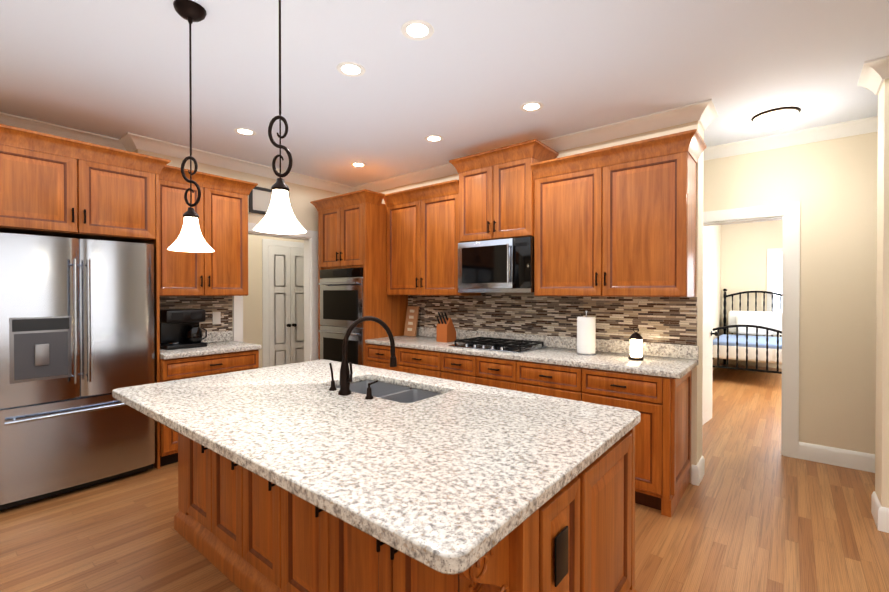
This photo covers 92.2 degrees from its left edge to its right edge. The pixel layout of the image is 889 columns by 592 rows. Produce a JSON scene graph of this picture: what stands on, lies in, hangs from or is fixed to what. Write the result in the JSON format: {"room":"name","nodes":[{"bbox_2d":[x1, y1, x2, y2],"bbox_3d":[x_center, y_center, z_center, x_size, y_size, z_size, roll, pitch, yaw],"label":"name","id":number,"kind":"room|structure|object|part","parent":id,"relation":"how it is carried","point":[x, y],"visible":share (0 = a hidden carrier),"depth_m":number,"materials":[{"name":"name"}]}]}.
{"room":"kitchen","nodes":[
{"label":"kitchen","id":0,"kind":"room"},
{"bbox_2d":[134,149,340,340],"bbox_3d":[-3.551,0.006,2.921,0.370,2.740,7.580,0,1,39],"label":"wall","id":1,"kind":"structure","parent":0,"point":[303,208],"depth_m":4.82,"materials":[{"name":"beige paint"}]},
{"bbox_2d":[159,296,231,332],"bbox_3d":[-2.406,0.177,4.030,0.007,0.353,0.800,0,1,39],"label":"tile backsplash","id":2,"kind":"structure","parent":1,"relation":"attached to","point":[209,305],"depth_m":4.16,"materials":[{"name":"tile"}]},
{"bbox_2d":[213,312,220,323],"bbox_3d":[-2.246,0.216,4.217,0.004,0.120,0.075,0,1,39],"label":"plate","id":3,"kind":"object","parent":2,"relation":"attached to","point":[216,317],"visible":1,"depth_m":4.22,"materials":[{"name":"white plastic"}]},
{"bbox_2d":[159,165,257,295],"bbox_3d":[-2.228,-0.542,3.922,0.412,1.080,0.864,0,1,39],"label":"upper cabinet","id":4,"kind":"object","parent":1,"relation":"attached to","point":[221,208],"visible":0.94,"depth_m":3.82,"materials":[{"name":"brown wood"}]},
{"bbox_2d":[249,186,288,214],"bbox_3d":[-1.895,-1.017,4.641,0.020,0.280,0.450,0,1,39],"label":"picture frame","id":5,"kind":"object","parent":1,"relation":"attached to","point":[260,200],"visible":0.38,"depth_m":4.55,"materials":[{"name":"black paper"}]},
{"bbox_2d":[233,222,318,361],"bbox_3d":[-1.876,0.297,4.771,0.140,2.130,1.000,0,1,39],"label":"door frame","id":6,"kind":"structure","parent":1,"relation":"attached to","point":[311,343],"depth_m":5.05,"materials":[{"name":"white"}]},
{"bbox_2d":[243,234,303,367],"bbox_3d":[-3.912,-0.001,3.864,0.120,2.740,8.590,0,1,39],"label":"wall","id":7,"kind":"structure","parent":0,"point":[252,317],"depth_m":5.55,"materials":[{"name":"beige paint"}]},
{"bbox_2d":[262,239,303,367],"bbox_3d":[-2.145,0.298,5.930,0.018,2.110,0.780,0,1,39],"label":"door frame","id":8,"kind":"structure","parent":7,"relation":"attached to","point":[266,243],"depth_m":5.66,"materials":[{"name":"white wood"}]},
{"bbox_2d":[269,245,303,366],"bbox_3d":[-2.119,0.338,5.909,0.086,2.020,0.620,0,1,39],"label":"double closet door","id":9,"kind":"structure","parent":7,"relation":"in","point":[286,305],"depth_m":5.87,"materials":[{"name":"white wood"}]},
{"bbox_2d":[0,363,888,591],"bbox_3d":[1.295,1.404,3.133,9.400,0.060,14.200,0,1,39],"label":"floor","id":10,"kind":"structure","parent":0,"point":[755,510],"depth_m":2.52,"materials":[{"name":"brown wood"}]},
{"bbox_2d":[0,233,154,510],"bbox_3d":[-2.819,0.486,3.213,0.883,1.775,0.900,0,1,39],"label":"refrigerator","id":11,"kind":"object","parent":10,"relation":"on","point":[76,332],"visible":0.9,"depth_m":2.93,"materials":[{"name":"silver metal"}]},
{"bbox_2d":[0,124,170,468],"bbox_3d":[-2.825,0.148,3.256,0.832,2.450,1.054,0,1,39],"label":"tall cabinet","id":12,"kind":"object","parent":10,"relation":"on","point":[54,185],"visible":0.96,"depth_m":3.01,"materials":[{"name":"brown wood"}]},
{"bbox_2d":[160,350,258,466],"bbox_3d":[-2.178,0.933,3.844,0.602,0.872,0.788,0,1,39],"label":"base cabinet","id":13,"kind":"object","parent":10,"relation":"on","point":[188,367],"visible":0.27,"depth_m":3.54,"materials":[{"name":"brown wood"}]},
{"bbox_2d":[160,331,261,359],"bbox_3d":[-2.176,0.425,3.846,0.598,0.140,0.800,0,1,39],"label":"countertop","id":14,"kind":"structure","parent":13,"relation":"on","point":[219,342],"depth_m":3.81,"materials":[{"name":"stone"}]},
{"bbox_2d":[160,309,206,349],"bbox_3d":[-2.328,0.287,3.818,0.280,0.335,0.351,0,1,39],"label":"coffee maker","id":15,"kind":"object","parent":14,"relation":"on","point":[180,328],"visible":0.94,"depth_m":3.77,"materials":[{"name":"black plastic"}]},
{"bbox_2d":[310,189,407,365],"bbox_3d":[-0.961,0.136,4.924,0.956,2.450,0.702,0,1,39],"label":"tall cabinet","id":16,"kind":"object","parent":10,"relation":"on","point":[352,229],"visible":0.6,"depth_m":4.61,"materials":[{"name":"brown wood"}]},
{"bbox_2d":[318,268,362,364],"bbox_3d":[-0.973,0.308,4.910,0.748,1.217,0.666,0,1,39],"label":"double wall oven","id":17,"kind":"object","parent":16,"relation":"in","point":[341,301],"visible":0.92,"depth_m":4.68,"materials":[{"name":"silver metal"}]},
{"bbox_2d":[366,344,397,370],"bbox_3d":[-0.435,0.928,4.545,0.470,0.872,0.638,0,1,39],"label":"base cabinet","id":18,"kind":"object","parent":10,"relation":"on","point":[377,356],"depth_m":4.31,"materials":[{"name":"brown wood"}]},
{"bbox_2d":[166,388,636,591],"bbox_3d":[-0.435,0.963,2.126,2.320,0.838,1.238,0,1,39],"label":"kitchen island","id":19,"kind":"object","parent":10,"relation":"on","point":[241,528],"visible":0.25,"depth_m":1.64,"materials":[{"name":"wood"},{"name":"granite"}]},
{"bbox_2d":[112,359,640,573],"bbox_3d":[-0.464,0.449,2.086,2.340,0.186,1.350,0,1,39],"label":"island countertop","id":20,"kind":"structure","parent":19,"relation":"on","point":[455,477],"depth_m":1.49,"materials":[{"name":"stone"}]},
{"bbox_3d":[-0.594,0.427,2.275,0.040,0.145,0.040,0,1,39],"label":"side faucet handle","id":21,"kind":"part","parent":20,"relation":"part of","materials":[{"name":"black metal"}]},
{"bbox_2d":[338,316,396,394],"bbox_3d":[-0.397,0.302,2.199,0.226,0.398,0.226,0,1,39],"label":"gooseneck faucet","id":22,"kind":"object","parent":20,"relation":"on","point":[345,377],"visible":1,"depth_m":2.18,"materials":[{"name":"black metal"}]},
{"bbox_2d":[365,380,377,398],"bbox_3d":[-0.357,0.460,2.106,0.040,0.082,0.076,0,1,39],"label":"soap dispenser","id":23,"kind":"object","parent":20,"relation":"on","point":[369,393],"visible":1,"depth_m":2.08,"materials":[{"name":"black metal"}]},
{"bbox_2d":[335,380,440,402],"bbox_3d":[-0.330,0.621,2.372,0.758,0.160,0.428,0,1,39],"label":"undermount sink","id":24,"kind":"object","parent":20,"relation":"in","point":[396,393],"visible":0.06,"depth_m":2.56,"materials":[{"name":"silver metal"}]},
{"bbox_2d":[555,526,567,586],"bbox_3d":[0.342,0.759,1.251,0.006,0.140,0.085,0,1,39],"label":"outlet","id":25,"kind":"object","parent":19,"relation":"attached to","point":[561,554],"visible":0.98,"depth_m":1.24,"materials":[{"name":"black plastic"}]},
{"bbox_2d":[398,347,441,377],"bbox_3d":[-0.043,0.930,4.226,0.540,0.872,0.638,0,1,39],"label":"base cabinet","id":26,"kind":"object","parent":10,"relation":"on","point":[414,361],"depth_m":3.96,"materials":[{"name":"brown wood"}]},
{"bbox_2d":[442,352,517,390],"bbox_3d":[0.462,0.933,3.817,0.760,0.872,0.638,0,1,39],"label":"base cabinet","id":27,"kind":"object","parent":10,"relation":"on","point":[487,371],"depth_m":3.54,"materials":[{"name":"brown wood"}]},
{"bbox_2d":[518,361,691,516],"bbox_3d":[1.183,0.938,3.231,1.098,0.872,0.638,0,1,39],"label":"base cabinet","id":28,"kind":"object","parent":10,"relation":"on","point":[662,405],"depth_m":2.78,"materials":[{"name":"brown wood"}]},
{"bbox_2d":[365,327,698,378],"bbox_3d":[0.509,0.425,3.768,2.910,0.140,0.648,0,1,39],"label":"countertop","id":29,"kind":"structure","parent":28,"relation":"on","point":[678,361],"depth_m":3.35,"materials":[{"name":"stone"}]},
{"bbox_2d":[404,306,419,335],"bbox_3d":[-0.370,0.282,4.810,0.170,0.330,0.080,0,1,39],"label":"sign board","id":30,"kind":"object","parent":29,"relation":"on","point":[411,321],"visible":1,"depth_m":4.79,"materials":[{"name":"brown wood"}]},
{"bbox_2d":[436,312,455,342],"bbox_3d":[0.008,0.304,4.237,0.130,0.294,0.185,0,1,39],"label":"knife block","id":31,"kind":"object","parent":29,"relation":"on","point":[446,331],"visible":1,"depth_m":4.20,"materials":[{"name":"brown wood"}]},
{"bbox_2d":[448,337,546,352],"bbox_3d":[0.472,0.429,3.825,0.720,0.050,0.510,0,1,39],"label":"gas cooktop","id":32,"kind":"object","parent":29,"relation":"in","point":[503,345],"visible":1,"depth_m":3.74,"materials":[{"name":"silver metal"}]},
{"bbox_2d":[576,310,595,355],"bbox_3d":[1.113,0.285,3.361,0.150,0.346,0.150,0,1,39],"label":"paper towel roll","id":33,"kind":"object","parent":29,"relation":"on","point":[586,335],"visible":1,"depth_m":3.30,"materials":[{"name":"white paper"}]},
{"bbox_2d":[628,327,643,360],"bbox_3d":[1.383,0.342,3.091,0.100,0.236,0.098,0,1,39],"label":"candle lantern","id":34,"kind":"object","parent":29,"relation":"on","point":[635,338],"visible":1,"depth_m":3.06,"materials":[{"name":"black glass"}]},
{"bbox_2d":[713,289,781,373],"bbox_3d":[5.207,0.603,7.247,1.048,1.480,2.118,0,1,39],"label":"bed","id":35,"kind":"object","parent":10,"relation":"on","point":[725,295],"visible":0.54,"depth_m":6.58,"materials":[{"name":"black metal"}]},
{"bbox_2d":[713,334,781,363],"bbox_3d":[5.207,0.846,7.249,0.970,0.275,1.990,0,1,39],"label":"mattress","id":36,"kind":"object","parent":35,"relation":"on","point":[772,349],"visible":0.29,"depth_m":6.56,"materials":[{"name":"white fabric"}]},
{"bbox_2d":[735,314,773,335],"bbox_3d":[5.588,0.520,7.717,0.540,0.360,0.160,0,1,39],"label":"bed pillow","id":37,"kind":"object","parent":36,"relation":"on","point":[770,319],"depth_m":7.66,"materials":[{"name":"white fabric"}]},
{"bbox_2d":[728,311,781,334],"bbox_3d":[5.701,0.488,7.856,0.820,0.420,0.160,0,1,39],"label":"bed pillow","id":38,"kind":"object","parent":36,"relation":"on","point":[731,315],"depth_m":7.77,"materials":[{"name":"white fabric"}]},
{"bbox_2d":[875,503,888,532],"bbox_3d":[3.773,1.317,1.535,3.138,0.140,0.016,0,1,39],"label":"baseboard","id":39,"kind":"structure","parent":10,"relation":"on","point":[881,513],"depth_m":2.51,"materials":[{"name":"white wood"}]},
{"bbox_2d":[0,0,888,224],"bbox_3d":[1.295,-1.395,3.111,9.400,0.060,14.200,0,1,39],"label":"ceiling","id":40,"kind":"structure","parent":0,"point":[468,77],"depth_m":2.58,"materials":[{"name":"white paint"}]},
{"bbox_2d":[167,0,213,251],"bbox_3d":[-1.201,-0.787,2.025,0.194,1.141,0.194,0,1,39],"label":"pendant light","id":41,"kind":"object","parent":40,"relation":"hanging from","point":[190,238],"visible":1,"depth_m":2.01,"materials":[{"name":"white glass"}]},
{"bbox_2d":[234,128,255,135],"bbox_3d":[-1.660,-1.367,3.565,0.168,0.004,0.168,0,0,-24],"label":"recessed light","id":42,"kind":"object","parent":40,"relation":"in","point":[243,131],"depth_m":3.56,"materials":[{"name":"white plastic"}]},
{"bbox_2d":[253,0,306,233],"bbox_3d":[-0.637,-0.804,1.657,0.194,1.101,0.194,0,1,39],"label":"pendant light","id":43,"kind":"object","parent":40,"relation":"hanging from","point":[279,218],"visible":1,"depth_m":1.65,"materials":[{"name":"white glass"}]},
{"bbox_2d":[336,62,364,76],"bbox_3d":[-0.562,-1.359,2.570,0.168,0.004,0.168,0,0,-6],"label":"recessed light","id":44,"kind":"object","parent":40,"relation":"in","point":[353,69],"depth_m":2.57,"materials":[{"name":"white plastic"}]},
{"bbox_2d":[350,162,365,166],"bbox_3d":[-0.902,-1.374,4.483,0.168,0.004,0.168,0,1,30],"label":"recessed light","id":45,"kind":"object","parent":40,"relation":"in","point":[355,164],"depth_m":4.47,"materials":[{"name":"white plastic"}]},
{"bbox_2d":[401,20,433,40],"bbox_3d":[-0.138,-1.357,2.188,0.168,0.004,0.168,0,1,30],"label":"recessed light","id":46,"kind":"object","parent":40,"relation":"in","point":[414,29],"depth_m":2.18,"materials":[{"name":"white plastic"}]},
{"bbox_2d":[424,135,443,141],"bbox_3d":[-0.091,-1.368,3.721,0.168,0.004,0.168,0,1,30],"label":"recessed light","id":47,"kind":"object","parent":40,"relation":"in","point":[434,138],"depth_m":3.72,"materials":[{"name":"white plastic"}]},
{"bbox_2d":[0,56,888,193],"bbox_3d":[-0.372,-1.302,1.020,8.950,0.095,8.250,0,1,39],"label":"crown molding","id":48,"kind":"structure","parent":40,"relation":"attached to","point":[874,74],"depth_m":3.61,"materials":[{"name":"white wood"}]},
{"bbox_2d":[520,101,543,111],"bbox_3d":[0.629,-1.363,3.085,0.168,0.004,0.168,0,0,-24],"label":"recessed light","id":49,"kind":"object","parent":40,"relation":"in","point":[532,106],"depth_m":3.08,"materials":[{"name":"white plastic"}]},
{"bbox_2d":[751,106,800,129],"bbox_3d":[2.498,-1.316,3.230,0.300,0.100,0.300,0,1,39],"label":"flush-mount ceiling light","id":50,"kind":"object","parent":40,"relation":"attached to","point":[776,118],"visible":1,"depth_m":3.15,"materials":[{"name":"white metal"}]},
{"bbox_2d":[376,121,703,482],"bbox_3d":[0.409,-0.005,4.427,3.880,2.740,0.250,0,1,39],"label":"wall","id":51,"kind":"structure","parent":0,"point":[696,416],"depth_m":3.21,"materials":[{"name":"beige paint"}]},
{"bbox_2d":[383,129,706,296],"bbox_3d":[0.591,-0.631,3.826,2.954,1.260,0.442,0,1,39],"label":"upper cabinet","id":52,"kind":"object","parent":51,"relation":"attached to","point":[617,221],"visible":1,"depth_m":3.35,"materials":[{"name":"brown wood"}]},
{"bbox_2d":[458,236,533,292],"bbox_3d":[0.520,-0.262,3.880,0.752,0.461,0.432,0,1,39],"label":"microwave","id":53,"kind":"object","parent":52,"relation":"attached to","point":[498,266],"visible":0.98,"depth_m":3.71,"materials":[{"name":"silver metal"}]},
{"bbox_2d":[408,293,696,345],"bbox_3d":[0.707,0.162,4.018,2.900,0.384,0.007,0,1,39],"label":"tile backsplash","id":54,"kind":"structure","parent":51,"relation":"attached to","point":[668,320],"depth_m":3.73,"materials":[{"name":"tile"}]},
{"bbox_2d":[691,456,704,485],"bbox_3d":[1.909,1.304,3.209,0.036,0.140,0.266,0,1,39],"label":"baseboard","id":55,"kind":"structure","parent":51,"relation":"attached to","point":[697,471],"depth_m":3.12,"materials":[{"name":"white wood"}]},
{"bbox_2d":[703,225,722,369],"bbox_3d":[3.829,-0.022,6.545,0.120,2.740,5.330,0,1,39],"label":"wall","id":56,"kind":"structure","parent":0,"point":[716,231],"depth_m":8.09,"materials":[{"name":"beige paint"}]},
{"bbox_2d":[723,220,782,367],"bbox_3d":[6.926,-0.028,7.386,3.630,2.740,0.120,0,1,39],"label":"wall","id":57,"kind":"structure","parent":0,"point":[739,257],"depth_m":8.20,"materials":[{"name":"beige paint"}]},
{"bbox_2d":[767,248,781,311],"bbox_3d":[6.500,-0.230,7.628,1.240,1.300,0.035,0,1,39],"label":"bedroom window","id":58,"kind":"structure","parent":57,"relation":"in","point":[774,270],"depth_m":7.94,"materials":[{"name":"white"}]},
{"bbox_2d":[703,132,877,453],"bbox_3d":[2.311,-0.004,4.255,9.050,2.740,0.140,0,1,39],"label":"wall","id":59,"kind":"structure","parent":0,"point":[830,186],"depth_m":3.49,"materials":[{"name":"beige paint"}]},
{"bbox_2d":[702,233,718,425],"bbox_3d":[2.730,0.349,4.485,0.174,2.020,0.740,0,1,39],"label":"door leaf","id":60,"kind":"structure","parent":59,"relation":"in","point":[708,333],"depth_m":4.61,"materials":[{"name":"white wood"}]},
{"bbox_2d":[703,202,799,458],"bbox_3d":[2.659,0.288,3.961,0.963,2.160,0.160,0,1,39],"label":"door frame","id":61,"kind":"structure","parent":59,"relation":"attached to","point":[788,214],"depth_m":3.64,"materials":[{"name":"white"}]},
{"bbox_2d":[799,442,874,472],"bbox_3d":[4.344,1.309,2.514,3.487,0.140,0.016,0,1,39],"label":"baseboard","id":62,"kind":"structure","parent":59,"relation":"attached to","point":[857,460],"depth_m":3.45,"materials":[{"name":"white wood"}]},
{"bbox_2d":[875,79,888,507],"bbox_3d":[3.902,0.016,1.591,3.222,2.740,0.250,0,1,39],"label":"wall column","id":63,"kind":"structure","parent":0,"point":[882,410],"depth_m":2.52,"materials":[{"name":"beige paint"}]}
]}

